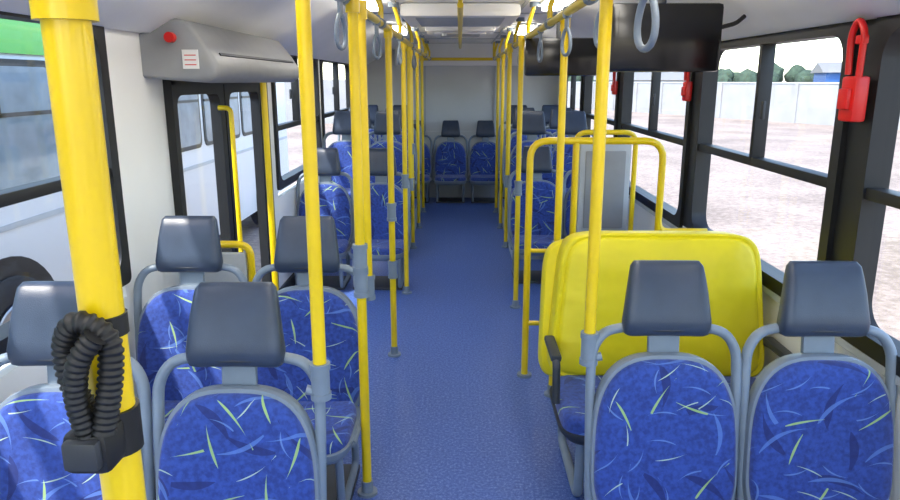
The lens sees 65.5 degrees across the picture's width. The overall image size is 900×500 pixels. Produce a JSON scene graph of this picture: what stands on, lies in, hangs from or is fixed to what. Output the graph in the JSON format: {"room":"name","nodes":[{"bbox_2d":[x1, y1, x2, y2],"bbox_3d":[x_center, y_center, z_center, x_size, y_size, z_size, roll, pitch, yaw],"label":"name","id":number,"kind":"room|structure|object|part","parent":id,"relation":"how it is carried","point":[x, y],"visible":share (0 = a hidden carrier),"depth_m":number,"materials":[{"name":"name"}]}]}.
{"room":"vehicle interior","nodes":[
{"label":"vehicle interior","id":0,"kind":"room"},
{"bbox_2d":[0,28,322,403],"bbox_3d":[-1.351,-0.469,4.279,0.060,2.200,11.700,0,14,1],"label":"wall","id":1,"kind":"structure","parent":0,"point":[137,100],"depth_m":3.01,"materials":[{"name":"white plastic"}]},
{"bbox_2d":[0,11,131,353],"bbox_3d":[-1.377,-0.151,1.815,0.085,1.060,2.000,0,14,1],"label":"window","id":2,"kind":"structure","parent":1,"relation":"in","point":[21,193],"depth_m":2.68,"materials":[{"name":"black rubber"}]},
{"bbox_2d":[139,18,298,82],"bbox_3d":[-1.160,-1.054,3.795,0.330,0.285,1.660,0,14,1],"label":"door mechanism cover","id":3,"kind":"object","parent":1,"relation":"attached to","point":[178,49],"visible":0.93,"depth_m":3.07,"materials":[{"name":"grey plastic"}]},
{"bbox_2d":[162,80,278,284],"bbox_3d":[-1.305,-0.183,4.245,0.154,1.660,1.660,0,14,1],"label":"door","id":4,"kind":"structure","parent":1,"relation":"in","point":[222,115],"depth_m":4.11,"materials":[{"name":"black metal"}]},
{"bbox_2d":[279,273,294,289],"bbox_3d":[-1.313,0.551,4.525,0.015,0.100,11.700,0,14,1],"label":"baseboard","id":5,"kind":"structure","parent":1,"relation":"attached to","point":[290,281],"depth_m":5.66,"materials":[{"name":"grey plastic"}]},
{"bbox_2d":[271,55,321,189],"bbox_3d":[-1.317,-1.161,5.989,0.085,1.060,1.690,0,14,1],"label":"window","id":6,"kind":"structure","parent":1,"relation":"in","point":[285,180],"depth_m":5.87,"materials":[{"name":"black metal"}]},
{"bbox_2d":[319,60,349,147],"bbox_3d":[-1.289,-1.637,7.957,0.085,1.060,2.040,0,14,1],"label":"window","id":7,"kind":"structure","parent":1,"relation":"in","point":[335,89],"depth_m":7.87,"materials":[{"name":"black rubber"}]},
{"bbox_2d":[295,197,583,499],"bbox_3d":[0.060,0.636,4.557,2.880,0.080,11.760,0,14,1],"label":"floor","id":8,"kind":"structure","parent":0,"point":[452,417],"depth_m":3.95,"materials":[{"name":"blue plastic"}]},
{"bbox_2d":[0,281,154,499],"bbox_3d":[-1.091,0.688,1.818,0.494,1.104,0.592,0,14,1],"label":"passenger seat","id":9,"kind":"object","parent":8,"relation":"on","point":[34,423],"visible":0.6,"depth_m":1.93,"materials":[{"name":"blue fabric"}]},
{"bbox_2d":[29,0,146,499],"bbox_3d":[-0.819,0.477,0.903,1.084,1.948,0.359,0,14,1],"label":"pole","id":10,"kind":"object","parent":8,"relation":"on","point":[66,25],"visible":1,"depth_m":0.62,"materials":[{"name":"yellow metal"}]},
{"bbox_2d":[51,308,143,473],"bbox_3d":[-0.328,0.126,0.657,0.065,0.155,0.089,0,14,1],"label":"hose","id":11,"kind":"object","parent":10,"relation":"attached to","point":[100,435],"visible":0.99,"depth_m":0.63,"materials":[{"name":"black rubber"}]},
{"bbox_2d":[133,216,247,499],"bbox_3d":[-1.083,0.457,2.770,0.494,1.104,0.592,0,14,1],"label":"passenger seat","id":12,"kind":"object","parent":8,"relation":"on","point":[190,246],"visible":0.37,"depth_m":2.88,"materials":[{"name":"blue fabric"}]},
{"bbox_2d":[179,241,255,281],"bbox_3d":[-1.121,0.397,3.446,0.368,0.908,0.040,0,14,1],"label":"screen","id":13,"kind":"object","parent":8,"relation":"on","point":[245,261],"visible":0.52,"depth_m":3.35,"materials":[{"name":"yellow paint"}]},
{"bbox_2d":[152,282,326,499],"bbox_3d":[-0.597,0.689,1.811,0.494,1.104,0.592,0,14,1],"label":"passenger seat","id":14,"kind":"object","parent":8,"relation":"on","point":[238,438],"visible":0.91,"depth_m":1.92,"materials":[{"name":"blue fabric"}]},
{"bbox_2d":[295,0,331,402],"bbox_3d":[-0.367,-0.151,1.821,0.072,1.163,0.058,0,14,1],"label":"pole","id":15,"kind":"object","parent":14,"relation":"attached to","point":[319,390],"visible":1,"depth_m":1.81,"materials":[{"name":"yellow metal"}]},
{"bbox_2d":[260,82,278,290],"bbox_3d":[-1.082,-0.175,4.243,0.080,1.645,0.080,0,14,1],"label":"pole","id":16,"kind":"object","parent":8,"relation":"on","point":[263,87],"visible":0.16,"depth_m":4.17,"materials":[{"name":"yellow metal"}]},
{"bbox_2d":[252,216,366,499],"bbox_3d":[-0.593,0.459,2.763,0.494,1.104,0.592,0,14,1],"label":"passenger seat","id":17,"kind":"object","parent":8,"relation":"on","point":[343,416],"visible":0.59,"depth_m":2.87,"materials":[{"name":"blue fabric"}]},
{"bbox_2d":[358,0,375,300],"bbox_3d":[-0.352,-0.376,2.836,0.072,1.203,0.058,0,14,1],"label":"pole","id":18,"kind":"object","parent":17,"relation":"attached to","point":[362,16],"visible":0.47,"depth_m":2.81,"materials":[{"name":"yellow metal"}]},
{"bbox_2d":[294,148,352,289],"bbox_3d":[-1.050,-0.255,5.715,0.494,1.104,0.592,0,14,1],"label":"passenger seat","id":19,"kind":"object","parent":8,"relation":"on","point":[335,201],"visible":0.52,"depth_m":5.83,"materials":[{"name":"blue fabric"}]},
{"bbox_2d":[345,0,376,498],"bbox_3d":[-0.339,0.053,2.652,0.081,1.950,0.081,0,14,1],"label":"pole","id":20,"kind":"object","parent":8,"relation":"on","point":[360,268],"visible":1,"depth_m":2.62,"materials":[{"name":"yellow metal"}]},
{"bbox_2d":[348,148,409,289],"bbox_3d":[-0.581,-0.254,5.709,0.494,1.104,0.592,0,14,1],"label":"passenger seat","id":21,"kind":"object","parent":8,"relation":"on","point":[378,165],"visible":0.43,"depth_m":5.82,"materials":[{"name":"blue fabric"}]},
{"bbox_2d":[406,42,413,190],"bbox_3d":[-0.340,-1.089,5.782,0.072,1.203,0.058,0,14,1],"label":"pole","id":22,"kind":"object","parent":21,"relation":"attached to","point":[408,49],"visible":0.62,"depth_m":5.76,"materials":[{"name":"yellow metal"}]},
{"bbox_2d":[342,190,421,258],"bbox_3d":[-0.831,-0.351,7.922,0.879,0.256,2.660,0,14,1],"label":"platform","id":23,"kind":"object","parent":8,"relation":"on","point":[415,200],"visible":0.12,"depth_m":8.11,"materials":[{"name":"blue plastic"}]},
{"bbox_2d":[322,111,370,198],"bbox_3d":[-1.034,-0.782,6.822,0.494,1.104,0.592,0,14,1],"label":"passenger seat","id":24,"kind":"object","parent":23,"relation":"on","point":[342,119],"visible":0.25,"depth_m":6.93,"materials":[{"name":"blue fabric"}]},
{"bbox_2d":[337,108,380,144],"bbox_3d":[-1.021,-0.994,7.697,0.494,1.104,0.592,0,14,1],"label":"passenger seat","id":25,"kind":"object","parent":23,"relation":"on","point":[372,139],"visible":0.08,"depth_m":7.81,"materials":[{"name":"grey plastic"}]},
{"bbox_2d":[368,105,382,140],"bbox_3d":[-1.009,-1.206,8.571,0.494,1.104,0.592,0,14,1],"label":"passenger seat","id":26,"kind":"object","parent":23,"relation":"on","point":[373,109],"visible":0.06,"depth_m":8.67,"materials":[{"name":"grey plastic"}]},
{"bbox_2d":[369,111,410,196],"bbox_3d":[-0.624,-0.781,6.816,0.494,1.104,0.592,0,14,1],"label":"passenger seat","id":27,"kind":"object","parent":23,"relation":"on","point":[380,125],"visible":0.25,"depth_m":6.92,"materials":[{"name":"blue fabric"}]},
{"bbox_2d":[374,108,416,211],"bbox_3d":[-0.611,-0.993,7.691,0.494,1.104,0.592,0,14,1],"label":"passenger seat","id":28,"kind":"object","parent":23,"relation":"on","point":[398,138],"visible":0.21,"depth_m":7.81,"materials":[{"name":"blue fabric"}]},
{"bbox_2d":[393,105,421,198],"bbox_3d":[-0.599,-1.204,8.566,0.494,1.104,0.592,0,14,1],"label":"passenger seat","id":29,"kind":"object","parent":23,"relation":"on","point":[394,106],"visible":0.11,"depth_m":8.71,"materials":[{"name":"blue fabric"}]},
{"bbox_2d":[383,25,400,357],"bbox_3d":[-0.343,-0.297,4.100,0.081,1.950,0.081,0,14,1],"label":"pole","id":30,"kind":"object","parent":8,"relation":"on","point":[391,204],"visible":0.94,"depth_m":4.08,"materials":[{"name":"yellow metal"}]},
{"bbox_2d":[401,41,411,294],"bbox_3d":[-0.345,-0.603,5.364,0.081,1.950,0.081,0,14,1],"label":"pole","id":31,"kind":"object","parent":8,"relation":"on","point":[405,185],"visible":0.85,"depth_m":5.35,"materials":[{"name":"yellow metal"}]},
{"bbox_2d":[410,50,416,248],"bbox_3d":[-0.374,-0.968,6.871,0.081,1.950,0.081,0,14,1],"label":"pole","id":32,"kind":"object","parent":8,"relation":"on","point":[413,246],"visible":0.59,"depth_m":6.96,"materials":[{"name":"metal"}]},
{"bbox_2d":[415,52,421,228],"bbox_3d":[-0.360,-1.203,7.843,0.081,1.950,0.081,0,14,1],"label":"pole","id":33,"kind":"object","parent":8,"relation":"on","point":[418,226],"visible":0.84,"depth_m":7.83,"materials":[{"name":"yellow metal"}]},
{"bbox_2d":[407,120,432,202],"bbox_3d":[-0.493,-1.229,9.741,0.494,1.104,0.592,0,14,1],"label":"passenger seat","id":34,"kind":"object","parent":8,"relation":"on","point":[428,153],"visible":0.37,"depth_m":9.86,"materials":[{"name":"blue fabric"}]},
{"bbox_2d":[420,55,425,212],"bbox_3d":[-0.346,-1.438,8.815,0.081,1.950,0.081,0,14,1],"label":"pole","id":35,"kind":"object","parent":8,"relation":"on","point":[421,56],"visible":0.92,"depth_m":8.77,"materials":[{"name":"metal"}]},
{"bbox_2d":[433,120,467,202],"bbox_3d":[0.007,-1.228,9.735,0.494,1.104,0.592,0,14,1],"label":"passenger seat","id":36,"kind":"object","parent":8,"relation":"on","point":[450,158],"visible":1,"depth_m":9.84,"materials":[{"name":"blue fabric"}]},
{"bbox_2d":[468,120,499,202],"bbox_3d":[0.497,-1.226,9.728,0.494,1.104,0.592,0,14,1],"label":"passenger seat","id":37,"kind":"object","parent":8,"relation":"on","point":[481,157],"visible":0.69,"depth_m":9.84,"materials":[{"name":"blue fabric"}]},
{"bbox_2d":[493,55,500,212],"bbox_3d":[0.594,-1.435,8.802,0.081,1.950,0.081,0,14,1],"label":"pole","id":38,"kind":"object","parent":8,"relation":"on","point":[497,59],"visible":0.79,"depth_m":8.78,"materials":[{"name":"metal"}]},
{"bbox_2d":[497,54,505,228],"bbox_3d":[0.580,-1.200,7.830,0.081,1.950,0.081,0,14,1],"label":"pole","id":39,"kind":"object","parent":8,"relation":"on","point":[503,57],"visible":0.84,"depth_m":7.80,"materials":[{"name":"yellow metal"}]},
{"bbox_2d":[502,102,508,247],"bbox_3d":[0.567,-0.977,6.907,0.081,1.950,0.081,0,14,1],"label":"pole","id":40,"kind":"object","parent":8,"relation":"on","point":[505,242],"visible":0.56,"depth_m":7.05,"materials":[{"name":"yellow metal"}]},
{"bbox_2d":[510,35,524,308],"bbox_3d":[0.490,-0.518,5.012,0.081,1.950,0.081,0,14,1],"label":"pole","id":41,"kind":"object","parent":8,"relation":"on","point":[521,42],"visible":0.98,"depth_m":4.99,"materials":[{"name":"yellow metal"}]},
{"bbox_2d":[498,190,543,258],"bbox_3d":[1.044,-0.344,7.897,0.879,0.256,2.660,0,14,1],"label":"platform","id":42,"kind":"object","parent":8,"relation":"on","point":[503,200],"visible":0.05,"depth_m":7.97,"materials":[{"name":"blue plastic"}]},
{"bbox_2d":[498,105,526,198],"bbox_3d":[0.841,-1.199,8.546,0.494,1.104,0.592,0,14,1],"label":"passenger seat","id":43,"kind":"object","parent":42,"relation":"on","point":[513,107],"visible":0.15,"depth_m":8.66,"materials":[{"name":"blue fabric"}]},
{"bbox_2d":[502,108,545,184],"bbox_3d":[0.829,-0.988,7.671,0.494,1.104,0.592,0,14,1],"label":"passenger seat","id":44,"kind":"object","parent":42,"relation":"on","point":[514,125],"visible":0.21,"depth_m":7.79,"materials":[{"name":"grey plastic"}]},
{"bbox_2d":[510,111,555,194],"bbox_3d":[0.817,-0.783,6.826,0.494,1.104,0.592,0,14,1],"label":"passenger seat","id":45,"kind":"object","parent":42,"relation":"on","point":[533,122],"visible":0.31,"depth_m":6.94,"materials":[{"name":"blue fabric"}]},
{"bbox_2d":[537,105,557,137],"bbox_3d":[1.251,-1.198,8.541,0.494,1.104,0.592,0,14,1],"label":"passenger seat","id":46,"kind":"object","parent":42,"relation":"on","point":[546,109],"visible":0.09,"depth_m":8.64,"materials":[{"name":"grey plastic"}]},
{"bbox_2d":[539,108,581,150],"bbox_3d":[1.239,-0.987,7.666,0.494,1.104,0.592,0,14,1],"label":"passenger seat","id":47,"kind":"object","parent":42,"relation":"on","point":[553,124],"visible":0.09,"depth_m":7.77,"materials":[{"name":"grey plastic"}]},
{"bbox_2d":[549,111,592,193],"bbox_3d":[1.226,-0.782,6.821,0.494,1.104,0.592,0,14,1],"label":"passenger seat","id":48,"kind":"object","parent":42,"relation":"on","point":[575,122],"visible":0.16,"depth_m":6.93,"materials":[{"name":"blue fabric"}]},
{"bbox_2d":[508,146,563,283],"bbox_3d":[0.742,-0.296,5.885,0.494,1.104,0.592,0,14,1],"label":"passenger seat","id":49,"kind":"object","parent":8,"relation":"on","point":[543,202],"visible":0.5,"depth_m":6.00,"materials":[{"name":"blue fabric"}]},
{"bbox_2d":[504,43,512,187],"bbox_3d":[0.507,-1.133,5.964,0.072,1.203,0.058,0,14,1],"label":"pole","id":50,"kind":"object","parent":49,"relation":"attached to","point":[509,45],"visible":0.84,"depth_m":5.95,"materials":[{"name":"yellow metal"}]},
{"bbox_2d":[544,18,570,397],"bbox_3d":[0.549,-0.165,3.554,0.081,1.950,0.081,0,14,1],"label":"pole","id":51,"kind":"object","parent":8,"relation":"on","point":[563,60],"visible":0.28,"depth_m":3.45,"materials":[{"name":"yellow metal"}]},
{"bbox_2d":[563,170,571,238],"bbox_3d":[1.212,-0.295,5.879,0.494,1.104,0.592,0,14,1],"label":"passenger seat","id":52,"kind":"object","parent":8,"relation":"on","point":[567,197],"visible":0.16,"depth_m":6.02,"materials":[{"name":"blue fabric"}]},
{"bbox_2d":[569,130,637,234],"bbox_3d":[1.089,-0.197,5.027,0.500,1.318,0.085,0,14,1],"label":"panel","id":53,"kind":"object","parent":8,"relation":"on","point":[617,157],"visible":0.35,"depth_m":4.93,"materials":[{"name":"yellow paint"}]},
{"bbox_2d":[584,260,741,499],"bbox_3d":[0.672,0.632,2.046,0.494,1.104,0.592,0,14,1],"label":"passenger seat","id":54,"kind":"object","parent":8,"relation":"on","point":[662,422],"visible":0.98,"depth_m":2.16,"materials":[{"name":"blue fabric"}]},
{"bbox_2d":[579,0,612,366],"bbox_3d":[0.446,-0.209,2.083,0.072,1.173,0.058,0,14,1],"label":"pole","id":55,"kind":"object","parent":54,"relation":"attached to","point":[589,336],"visible":0.93,"depth_m":2.07,"materials":[{"name":"yellow metal"}]},
{"bbox_2d":[538,230,792,496],"bbox_3d":[0.899,0.460,2.951,0.992,1.018,0.745,0,14,1],"label":"seat","id":56,"kind":"object","parent":8,"relation":"on","point":[731,262],"visible":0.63,"depth_m":2.98,"materials":[{"name":"yellow plastic"}]},
{"bbox_2d":[735,261,896,499],"bbox_3d":[1.157,0.634,2.040,0.494,1.104,0.592,0,14,1],"label":"passenger seat","id":57,"kind":"object","parent":8,"relation":"on","point":[817,422],"visible":0.98,"depth_m":2.15,"materials":[{"name":"blue fabric"}]},
{"bbox_2d":[0,0,899,63],"bbox_3d":[0.059,-1.369,4.041,2.880,0.360,11.820,0,14,1],"label":"ceiling","id":58,"kind":"structure","parent":0,"point":[270,19],"depth_m":3.28,"materials":[{"name":"white paint"}]},
{"bbox_2d":[334,0,347,50],"bbox_3d":[-0.366,-0.774,2.339,0.030,0.207,0.088,4,14,15],"label":"handle","id":59,"kind":"object","parent":58,"relation":"hanging from","point":[340,15],"visible":1,"depth_m":2.33,"materials":[{"name":"grey plastic"}]},
{"bbox_2d":[367,0,377,10],"bbox_3d":[-0.537,-1.521,4.270,0.150,0.049,0.840,0,14,1],"label":"ceiling lamp","id":60,"kind":"object","parent":58,"relation":"attached to","point":[371,4],"depth_m":4.41,"materials":[{"name":"white plastic"}]},
{"bbox_2d":[372,14,381,59],"bbox_3d":[-0.351,-1.021,3.360,0.030,0.207,0.088,5,15,20],"label":"handle","id":61,"kind":"object","parent":58,"relation":"hanging from","point":[376,35],"visible":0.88,"depth_m":3.35,"materials":[{"name":"grey plastic"}]},
{"bbox_2d":[343,0,430,60],"bbox_3d":[-0.352,-1.603,5.019,0.100,0.244,8.700,0,14,1],"label":"handrail","id":62,"kind":"object","parent":58,"relation":"attached to","point":[371,16],"depth_m":4.61,"materials":[{"name":"yellow metal"}]},
{"bbox_2d":[388,24,407,34],"bbox_3d":[-0.502,-2.109,6.700,0.150,0.049,0.840,0,14,1],"label":"ceiling lamp","id":63,"kind":"object","parent":58,"relation":"attached to","point":[395,26],"depth_m":6.48,"materials":[{"name":"white plastic"}]},
{"bbox_2d":[397,33,401,64],"bbox_3d":[-0.333,-1.326,4.623,0.030,0.207,0.088,3,14,11],"label":"handle","id":64,"kind":"object","parent":58,"relation":"hanging from","point":[399,51],"visible":0.93,"depth_m":4.61,"materials":[{"name":"grey plastic"}]},
{"bbox_2d":[412,45,416,68],"bbox_3d":[-0.312,-1.679,6.081,0.030,0.207,0.088,5,15,20],"label":"handle","id":65,"kind":"object","parent":58,"relation":"hanging from","point":[413,56],"visible":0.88,"depth_m":6.07,"materials":[{"name":"grey plastic"}]},
{"bbox_2d":[425,27,494,36],"bbox_3d":[0.101,-2.137,6.890,0.660,0.085,0.620,0,14,1],"label":"roof hatch","id":66,"kind":"object","parent":58,"relation":"attached to","point":[432,31],"visible":0.81,"depth_m":6.61,"materials":[{"name":"white plastic"}]},
{"bbox_2d":[457,0,462,48],"bbox_3d":[0.091,-1.957,6.213,0.035,0.117,5.000,0,14,1],"label":"handrail","id":67,"kind":"object","parent":58,"relation":"attached to","point":[460,2],"depth_m":4.59,"materials":[{"name":"yellow metal"}]},
{"bbox_2d":[424,42,495,60],"bbox_3d":[0.135,-2.650,9.338,1.000,0.240,0.040,0,14,1],"label":"handrail","id":68,"kind":"object","parent":58,"relation":"attached to","point":[425,59],"depth_m":9.34,"materials":[{"name":"yellow metal"}]},
{"bbox_2d":[400,3,520,26],"bbox_3d":[0.074,-1.686,5.044,0.800,0.094,0.900,0,14,1],"label":"ceiling vent","id":69,"kind":"object","parent":58,"relation":"in","point":[414,14],"visible":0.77,"depth_m":4.62,"materials":[{"name":"white plastic"}]},
{"bbox_2d":[512,23,535,34],"bbox_3d":[0.698,-2.105,6.683,0.150,0.049,0.840,0,14,1],"label":"ceiling lamp","id":70,"kind":"object","parent":58,"relation":"attached to","point":[522,29],"depth_m":6.32,"materials":[{"name":"white plastic"}]},
{"bbox_2d":[537,24,543,62],"bbox_3d":[0.507,-1.159,3.931,0.030,0.207,0.088,-2,14,-9],"label":"handle","id":71,"kind":"object","parent":58,"relation":"hanging from","point":[540,44],"visible":0.88,"depth_m":3.91,"materials":[{"name":"grey plastic"}]},
{"bbox_2d":[493,0,597,60],"bbox_3d":[0.548,-1.600,5.007,0.100,0.244,8.700,0,14,1],"label":"handrail","id":72,"kind":"object","parent":58,"relation":"attached to","point":[550,22],"depth_m":4.08,"materials":[{"name":"yellow metal"}]},
{"bbox_2d":[540,0,573,10],"bbox_3d":[0.663,-1.517,4.254,0.150,0.049,0.840,0,14,1],"label":"ceiling lamp","id":73,"kind":"object","parent":58,"relation":"attached to","point":[558,4],"depth_m":4.34,"materials":[{"name":"white plastic"}]},
{"bbox_2d":[524,9,596,75],"bbox_3d":[0.780,-1.380,4.618,0.586,0.450,0.213,0,14,1],"label":"monitor","id":74,"kind":"object","parent":58,"relation":"attached to","point":[582,59],"visible":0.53,"depth_m":4.54,"materials":[{"name":"grey plastic"}]},
{"bbox_2d":[560,5,571,56],"bbox_3d":[0.493,-0.924,2.959,0.030,0.207,0.088,-5,14,-19],"label":"handle","id":75,"kind":"object","parent":58,"relation":"hanging from","point":[567,18],"visible":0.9,"depth_m":2.94,"materials":[{"name":"grey plastic"}]},
{"bbox_2d":[593,0,599,47],"bbox_3d":[0.483,-0.747,2.230,0.030,0.207,0.088,-3,14,-14],"label":"handle","id":76,"kind":"object","parent":58,"relation":"hanging from","point":[596,25],"visible":0.28,"depth_m":2.27,"materials":[{"name":"grey plastic"}]},
{"bbox_2d":[634,0,659,52],"bbox_3d":[0.475,-0.600,1.680,0.035,0.244,0.104,-3,14,-14],"label":"handle","id":77,"kind":"object","parent":58,"relation":"hanging from","point":[640,46],"visible":1,"depth_m":1.69,"materials":[{"name":"grey plastic"}]},
{"bbox_2d":[610,0,745,71],"bbox_3d":[0.947,-0.967,2.966,0.566,0.415,0.213,0,14,1],"label":"monitor","id":78,"kind":"object","parent":58,"relation":"hanging from","point":[689,35],"visible":0.95,"depth_m":2.88,"materials":[{"name":"grey plastic"}]},
{"bbox_2d":[367,43,558,197],"bbox_3d":[0.141,-1.833,9.916,2.880,2.200,0.180,0,14,1],"label":"wall","id":79,"kind":"structure","parent":0,"point":[464,92],"depth_m":9.85,"materials":[{"name":"grey plastic"}]},
{"bbox_2d":[558,19,899,499],"bbox_3d":[1.469,-0.460,4.241,0.060,2.200,11.700,0,14,1],"label":"wall","id":80,"kind":"structure","parent":0,"point":[644,220],"depth_m":2.55,"materials":[{"name":"grey plastic"}]},
{"bbox_2d":[566,76,583,110],"bbox_3d":[1.527,-1.762,8.709,0.085,1.110,1.640,0,14,1],"label":"window","id":81,"kind":"structure","parent":80,"relation":"in","point":[573,78],"depth_m":8.63,"materials":[{"name":"glass"}]},
{"bbox_2d":[582,72,620,136],"bbox_3d":[1.501,-1.333,6.936,0.085,1.110,1.690,0,14,1],"label":"window","id":82,"kind":"structure","parent":80,"relation":"in","point":[588,80],"depth_m":7.62,"materials":[{"name":"glass"}]},
{"bbox_2d":[611,72,617,94],"bbox_3d":[1.400,-1.450,5.953,0.049,0.251,0.075,0,14,1],"label":"box","id":83,"kind":"object","parent":80,"relation":"attached to","point":[614,86],"visible":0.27,"depth_m":5.94,"materials":[{"name":"red plastic"}]},
{"bbox_2d":[619,72,694,227],"bbox_3d":[1.474,-0.884,5.079,0.085,1.110,1.810,0,14,1],"label":"window","id":84,"kind":"structure","parent":80,"relation":"in","point":[675,216],"depth_m":4.99,"materials":[{"name":"black metal"}]},
{"bbox_2d":[681,72,691,100],"bbox_3d":[1.373,-0.989,4.048,0.049,0.251,0.075,0,14,1],"label":"box","id":85,"kind":"object","parent":80,"relation":"attached to","point":[686,90],"visible":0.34,"depth_m":4.04,"materials":[{"name":"red plastic"}]},
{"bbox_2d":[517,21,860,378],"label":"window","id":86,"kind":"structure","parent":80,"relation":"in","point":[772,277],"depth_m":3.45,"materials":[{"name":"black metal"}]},
{"bbox_3d":[0.891,0.064,3.861,1.012,1.359,0.084,0,14,1],"label":"wheelchair bay guard rail","id":87,"kind":"part","parent":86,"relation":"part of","materials":[{"name":"yellow metal"}]},
{"bbox_2d":[629,195,899,386],"bbox_3d":[1.429,-0.114,4.325,0.020,0.028,11.700,0,14,1],"label":"trim","id":88,"kind":"structure","parent":80,"relation":"attached to","point":[879,368],"depth_m":2.45,"materials":[{"name":"plastic"}]},
{"bbox_2d":[837,18,869,121],"bbox_3d":[1.346,-0.595,2.322,0.065,0.335,0.100,0,14,1],"label":"hammer","id":89,"kind":"object","parent":80,"relation":"attached to","point":[853,94],"visible":1,"depth_m":2.31,"materials":[{"name":"red plastic"}]},
{"bbox_2d":[841,14,899,376],"bbox_3d":[1.426,-0.064,1.688,0.085,1.110,1.490,0,14,1],"label":"window","id":90,"kind":"structure","parent":80,"relation":"in","point":[871,195],"depth_m":2.33,"materials":[{"name":"black metal"}]},
{"label":"outside","id":91,"kind":"structure","parent":0,"visible":0},
{"bbox_2d":[219,108,899,340],"bbox_3d":[20.696,-9.358,48.886,200.000,0.100,220.000,0,14,1],"label":"ground","id":92,"kind":"structure","parent":91,"point":[781,214],"depth_m":15.13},
{"bbox_2d":[0,18,289,325],"bbox_3d":[-4.370,-0.294,4.725,2.630,3.050,17.200,0,14,1],"label":"bus","id":93,"kind":"object","parent":92,"relation":"on","point":[34,242],"visible":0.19,"depth_m":5.33,"materials":[{"name":"white paint"}]},
{"bbox_2d":[284,80,345,123],"bbox_3d":[-29.439,-8.405,39.547,60.300,2.440,0.300,0,14,1],"label":"wall","id":94,"kind":"structure","parent":92,"relation":"on","point":[327,84],"depth_m":39.11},
{"bbox_2d":[594,72,683,81],"bbox_3d":[23.171,-18.997,81.503,12.600,3.300,8.600,3,14,12],"label":"warehouse","id":95,"kind":"structure","parent":92,"relation":"on","point":[638,76],"depth_m":78.74,"materials":[{"name":"white metal"}]},
{"bbox_2d":[568,62,813,81],"bbox_3d":[71.042,-18.841,77.499,118.732,4.740,68.074,0,14,1],"label":"tree line","id":96,"kind":"object","parent":92,"relation":"on","point":[796,73],"visible":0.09,"depth_m":92.29,"materials":[{"name":"green plant"}]},
{"bbox_2d":[567,82,899,129],"bbox_3d":[22.473,-6.739,33.031,0.343,2.265,69.330,-5,15,-21],"label":"wall","id":97,"kind":"structure","parent":92,"relation":"on","point":[790,102],"depth_m":42.92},
{"bbox_2d":[810,62,841,81],"bbox_3d":[34.862,-14.077,59.888,6.600,3.900,6.600,4,14,17],"label":"warehouse","id":98,"kind":"structure","parent":92,"relation":"on","point":[823,71],"depth_m":58.82,"materials":[{"name":"blue metal"}]}
]}

